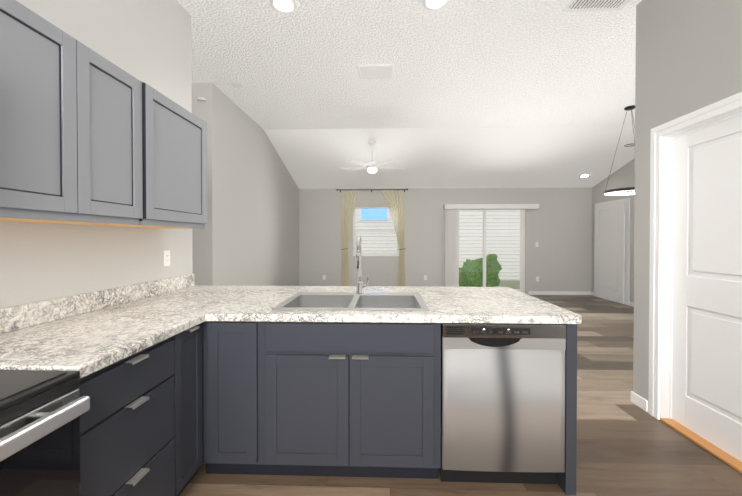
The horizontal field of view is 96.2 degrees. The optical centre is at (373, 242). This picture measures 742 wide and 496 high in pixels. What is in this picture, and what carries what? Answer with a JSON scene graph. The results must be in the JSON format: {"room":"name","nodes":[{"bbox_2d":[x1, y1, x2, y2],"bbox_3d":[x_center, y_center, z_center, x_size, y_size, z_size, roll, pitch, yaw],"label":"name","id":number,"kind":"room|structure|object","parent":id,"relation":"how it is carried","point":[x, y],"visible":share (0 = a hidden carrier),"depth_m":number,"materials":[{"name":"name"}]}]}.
{"room":"kitchen","nodes":[
{"label":"kitchen","id":0,"kind":"room"},
{"bbox_2d":[0,0,192,308],"bbox_3d":[-1.651,-0.372,0.270,0.120,3.350,5.020,0,1,2],"label":"wall","id":1,"kind":"structure","parent":0,"point":[148,42],"depth_m":1.95,"materials":[{"name":"grey paint"}]},
{"bbox_2d":[0,0,99,219],"bbox_3d":[-1.397,-0.482,1.245,0.320,0.750,0.443,0,1,2],"label":"upper cabinet","id":2,"kind":"object","parent":1,"relation":"attached to","point":[88,136],"depth_m":1.28,"materials":[{"name":"grey wood"}]},
{"bbox_2d":[40,55,159,223],"bbox_3d":[-1.386,-0.485,1.598,0.320,0.750,0.510,0,1,2],"label":"upper cabinet","id":3,"kind":"object","parent":1,"relation":"attached to","point":[129,110],"depth_m":1.68,"materials":[{"name":"grey wood"}]},
{"bbox_2d":[120,90,206,227],"bbox_3d":[-1.370,-0.490,2.070,0.320,0.750,0.693,0,1,2],"label":"upper cabinet","id":4,"kind":"object","parent":1,"relation":"attached to","point":[183,135],"depth_m":2.11,"materials":[{"name":"grey wood"}]},
{"bbox_2d":[163,250,169,265],"bbox_3d":[-1.516,0.119,2.449,0.007,0.114,0.070,0,1,2],"label":"electrical outlet","id":5,"kind":"object","parent":1,"relation":"attached to","point":[166,254],"visible":1,"depth_m":2.44,"materials":[{"name":"white plastic"}]},
{"bbox_2d":[192,83,217,285],"bbox_3d":[-2.605,-0.408,4.023,1.410,3.350,0.120,0,1,2],"label":"wall","id":6,"kind":"structure","parent":0,"point":[205,254],"depth_m":3.94,"materials":[{"name":"grey paint"}]},
{"bbox_2d":[217,88,298,285],"bbox_3d":[-1.894,-0.428,6.071,0.120,3.350,4.020,0,1,2],"label":"wall","id":7,"kind":"structure","parent":0,"point":[258,211],"depth_m":5.14,"materials":[{"name":"grey paint"}]},
{"bbox_2d":[177,0,641,188],"bbox_3d":[0.874,-1.665,2.838,8.600,1.014,10.500,0,1,2],"label":"ceiling","id":8,"kind":"structure","parent":0,"point":[505,94],"depth_m":4.03,"materials":[{"name":"white paint"}]},
{"bbox_2d":[231,83,243,86],"bbox_3d":[-1.625,-1.880,3.992,0.130,0.006,0.090,0,1,2],"label":"ceiling vent","id":9,"kind":"object","parent":8,"relation":"in","point":[237,85],"visible":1,"depth_m":3.99,"materials":[{"name":"white"}]},
{"bbox_2d":[269,0,297,13],"bbox_3d":[-0.704,-1.864,2.617,0.216,0.010,0.216,0,1,2],"label":"recessed light","id":10,"kind":"object","parent":8,"relation":"in","point":[286,6],"visible":1,"depth_m":2.63,"materials":[{"name":"white plastic"}]},
{"bbox_2d":[340,140,400,173],"bbox_3d":[-0.022,-1.523,6.006,1.179,0.571,1.148,0,1,2],"label":"ceiling fan","id":11,"kind":"object","parent":8,"relation":"hanging from","point":[372,167],"visible":1,"depth_m":5.90,"materials":[{"name":"white"}]},
{"bbox_2d":[357,65,392,78],"bbox_3d":[0.020,-1.874,3.669,0.380,0.010,0.290,0,1,2],"label":"ceiling vent","id":12,"kind":"object","parent":8,"relation":"in","point":[374,71],"visible":1,"depth_m":3.66,"materials":[{"name":"white"}]},
{"bbox_2d":[422,0,449,10],"bbox_3d":[0.485,-1.864,2.579,0.216,0.010,0.216,0,1,2],"label":"recessed light","id":13,"kind":"object","parent":8,"relation":"in","point":[433,5],"visible":1,"depth_m":2.61,"materials":[{"name":"white plastic"}]},
{"bbox_2d":[579,173,590,177],"bbox_3d":[4.544,-1.424,7.155,0.216,0.064,0.208,0,1,2],"label":"recessed light","id":14,"kind":"object","parent":8,"relation":"in","point":[584,175],"visible":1,"depth_m":7.13,"materials":[{"name":"white"}]},
{"bbox_2d":[562,0,630,11],"bbox_3d":[1.754,-1.863,2.513,0.460,0.010,0.350,0,1,2],"label":"ceiling vent","id":15,"kind":"object","parent":8,"relation":"in","point":[592,5],"visible":1,"depth_m":2.62,"materials":[{"name":"white metal"}]},
{"bbox_2d":[604,105,634,194],"bbox_3d":[3.594,-1.290,4.665,0.588,1.198,0.588,0,1,2],"label":"pendant light","id":16,"kind":"object","parent":8,"relation":"hanging from","point":[611,191],"visible":0.69,"depth_m":4.67,"materials":[{"name":"black plastic"}]},
{"bbox_2d":[299,188,591,294],"bbox_3d":[1.657,-0.445,7.907,7.100,3.350,0.120,0,1,2],"label":"wall","id":17,"kind":"structure","parent":0,"point":[558,225],"depth_m":7.86,"materials":[{"name":"grey paint"}]},
{"bbox_2d":[336,189,407,191],"bbox_3d":[-0.026,-1.217,7.846,1.690,0.070,0.094,0,1,2],"label":"curtain rod","id":18,"kind":"object","parent":17,"relation":"attached to","point":[375,189],"visible":1,"depth_m":7.81,"materials":[{"name":"brown metal"}]},
{"bbox_2d":[341,191,359,285],"bbox_3d":[-0.529,-0.020,7.858,0.485,2.380,0.124,0,1,2],"label":"curtain","id":19,"kind":"object","parent":18,"relation":"hanging from","point":[348,200],"visible":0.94,"depth_m":7.85,"materials":[{"name":"beige fabric"}]},
{"bbox_2d":[380,191,404,285],"bbox_3d":[0.448,-0.019,7.826,0.630,2.380,0.124,0,1,2],"label":"curtain","id":20,"kind":"object","parent":18,"relation":"hanging from","point":[394,201],"visible":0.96,"depth_m":7.80,"materials":[{"name":"beige fabric"}]},
{"bbox_2d":[353,207,398,255],"bbox_3d":[0.077,-0.261,7.940,1.120,1.180,0.120,0,1,2],"label":"window","id":21,"kind":"structure","parent":17,"relation":"in","point":[374,253],"depth_m":7.96,"materials":[{"name":"white plastic"}]},
{"bbox_2d":[443,204,538,286],"bbox_3d":[2.742,0.156,7.767,2.180,2.080,0.098,0,1,2],"label":"vertical blinds","id":22,"kind":"object","parent":17,"relation":"attached to","point":[451,245],"visible":0.79,"depth_m":7.77,"materials":[{"name":"white"}]},
{"bbox_2d":[459,209,524,292],"bbox_3d":[2.636,0.180,7.887,1.860,2.100,0.090,0,1,2],"label":"sliding glass door","id":23,"kind":"structure","parent":17,"relation":"attached to","point":[522,251],"depth_m":7.85,"materials":[{"name":"white plastic"}]},
{"bbox_2d":[528,291,592,294],"bbox_3d":[4.358,1.189,7.769,1.450,0.085,0.015,0,1,2],"label":"baseboard","id":24,"kind":"structure","parent":17,"relation":"attached to","point":[529,292],"depth_m":7.76,"materials":[{"name":"white wood"}]},
{"bbox_2d":[179,295,741,495],"bbox_3d":[0.874,1.328,2.867,8.600,0.100,10.500,0,1,2],"label":"floor","id":25,"kind":"structure","parent":0,"point":[626,446],"depth_m":1.95,"materials":[{"name":"brown wood"}]},
{"bbox_2d":[0,370,89,495],"bbox_3d":[-1.209,0.759,0.652,0.722,1.080,0.758,0,1,2],"label":"range","id":26,"kind":"object","parent":25,"relation":"on","point":[41,411],"visible":1,"depth_m":0.90,"materials":[{"name":"black glass"}]},
{"bbox_2d":[78,323,202,495],"bbox_3d":[-1.231,0.854,1.414,0.642,0.876,0.749,0,1,2],"label":"base cabinet","id":27,"kind":"object","parent":25,"relation":"on","point":[141,426],"visible":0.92,"depth_m":1.30,"materials":[{"name":"grey wood"}]},
{"bbox_2d":[0,290,207,378],"bbox_3d":[-1.221,0.346,1.379,0.663,0.140,0.690,0,1,2],"label":"countertop","id":28,"kind":"structure","parent":27,"relation":"on","point":[85,334],"depth_m":1.46,"materials":[{"name":"stone"}]},
{"bbox_2d":[202,321,265,474],"bbox_3d":[-0.745,0.848,2.067,0.360,0.876,0.632,0,1,2],"label":"base cabinet","id":29,"kind":"object","parent":25,"relation":"on","point":[233,352],"depth_m":1.76,"materials":[{"name":"grey wood"}]},
{"bbox_2d":[266,321,437,478],"bbox_3d":[-0.130,0.848,2.047,0.907,0.876,0.632,0,1,2],"label":"base cabinet","id":30,"kind":"object","parent":25,"relation":"on","point":[350,399],"depth_m":1.74,"materials":[{"name":"grey wood"}]},
{"bbox_2d":[106,274,303,305],"bbox_3d":[-1.030,0.339,2.138,0.998,0.140,0.540,0,1,2],"label":"countertop","id":31,"kind":"structure","parent":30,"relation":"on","point":[217,295],"depth_m":2.38,"materials":[{"name":"stone"}]},
{"bbox_2d":[208,306,581,323],"bbox_3d":[-0.233,0.393,1.783,2.613,0.038,0.120,0,1,2],"label":"countertop","id":32,"kind":"structure","parent":30,"relation":"on","point":[437,314],"depth_m":1.73,"materials":[{"name":"stone"}]},
{"bbox_2d":[272,292,429,310],"bbox_3d":[-0.115,0.459,2.110,0.863,0.193,0.580,0,1,2],"label":"sink","id":33,"kind":"object","parent":32,"relation":"in","point":[387,301],"visible":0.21,"depth_m":2.29,"materials":[{"name":"silver metal"}]},
{"bbox_2d":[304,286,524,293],"bbox_3d":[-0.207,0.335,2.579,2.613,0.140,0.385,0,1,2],"label":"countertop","id":34,"kind":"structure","parent":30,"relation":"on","point":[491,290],"depth_m":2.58,"materials":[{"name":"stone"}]},
{"bbox_2d":[355,235,368,293],"bbox_3d":[-0.078,0.154,2.256,0.097,0.414,0.220,0,1,2],"label":"faucet","id":35,"kind":"object","parent":34,"relation":"on","point":[360,285],"visible":1,"depth_m":2.31,"materials":[{"name":"silver metal"}]},
{"bbox_2d":[440,323,565,483],"bbox_3d":[0.677,0.852,2.001,0.618,0.869,0.605,0,1,2],"label":"dishwasher","id":36,"kind":"object","parent":25,"relation":"on","point":[502,402],"visible":0.98,"depth_m":1.70,"materials":[{"name":"grey metal"}]},
{"bbox_2d":[438,323,576,494],"bbox_3d":[0.657,0.848,2.022,0.780,0.876,0.632,0,1,2],"label":"base cabinet","id":37,"kind":"object","parent":25,"relation":"on","point":[566,480],"depth_m":1.70,"materials":[{"name":"grey wood"}]},
{"bbox_2d":[592,158,634,301],"bbox_3d":[5.059,-0.419,5.144,0.120,3.350,5.185,0,1,2],"label":"wall","id":38,"kind":"structure","parent":0,"point":[623,176],"depth_m":6.78,"materials":[{"name":"grey paint"}]},
{"bbox_2d":[594,203,624,303],"bbox_3d":[5.019,0.218,7.080,0.064,2.020,0.920,0,1,2],"label":"front door","id":39,"kind":"structure","parent":38,"relation":"in","point":[609,257],"depth_m":7.00,"materials":[{"name":"white wood"}]},
{"bbox_2d":[595,198,629,304],"bbox_3d":[5.053,0.180,7.079,0.016,2.115,1.070,0,1,2],"label":"door frame","id":40,"kind":"structure","parent":38,"relation":"attached to","point":[626,201],"depth_m":6.61,"materials":[{"name":"white wood"}]},
{"bbox_2d":[633,0,741,400],"bbox_3d":[2.057,-0.371,0.143,0.120,3.350,5.005,0,1,2],"label":"wall","id":41,"kind":"structure","parent":0,"point":[688,56],"depth_m":2.35,"materials":[{"name":"grey paint"}]},
{"bbox_2d":[631,391,647,403],"bbox_3d":[3.481,1.238,2.623,2.832,0.085,0.012,0,1,2],"label":"baseboard","id":42,"kind":"structure","parent":41,"relation":"attached to","point":[639,401],"depth_m":2.60,"materials":[{"name":"white wood"}]},
{"bbox_2d":[648,92,741,472],"bbox_3d":[2.109,0.226,2.031,0.137,2.120,0.890,0,1,2],"label":"door frame","id":43,"kind":"structure","parent":41,"relation":"attached to","point":[664,135],"depth_m":2.39,"materials":[{"name":"white wood"}]},
{"bbox_2d":[672,115,741,461],"bbox_3d":[2.123,0.265,2.032,0.090,2.018,0.716,0,1,2],"label":"pantry door","id":44,"kind":"structure","parent":41,"relation":"in","point":[707,339],"depth_m":2.12,"materials":[{"name":"white wood"}]},
{"label":"outside","id":45,"kind":"structure","parent":0,"visible":0},
{"bbox_2d":[355,209,519,279],"bbox_3d":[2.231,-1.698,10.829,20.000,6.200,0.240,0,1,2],"label":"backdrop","id":46,"kind":"structure","parent":45,"point":[505,234],"depth_m":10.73,"materials":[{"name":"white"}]},
{"bbox_2d":[459,280,519,288],"bbox_3d":[2.183,1.301,9.373,20.000,0.130,2.809,0,1,2],"label":"ground","id":47,"kind":"structure","parent":45,"point":[509,284],"depth_m":9.71,"materials":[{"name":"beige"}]},
{"bbox_2d":[459,254,501,286],"bbox_3d":[2.782,0.805,8.925,1.331,1.000,0.740,0,1,2],"label":"bush","id":48,"kind":"object","parent":47,"relation":"on","point":[473,272],"depth_m":8.70,"materials":[{"name":"green plant"}]}
]}

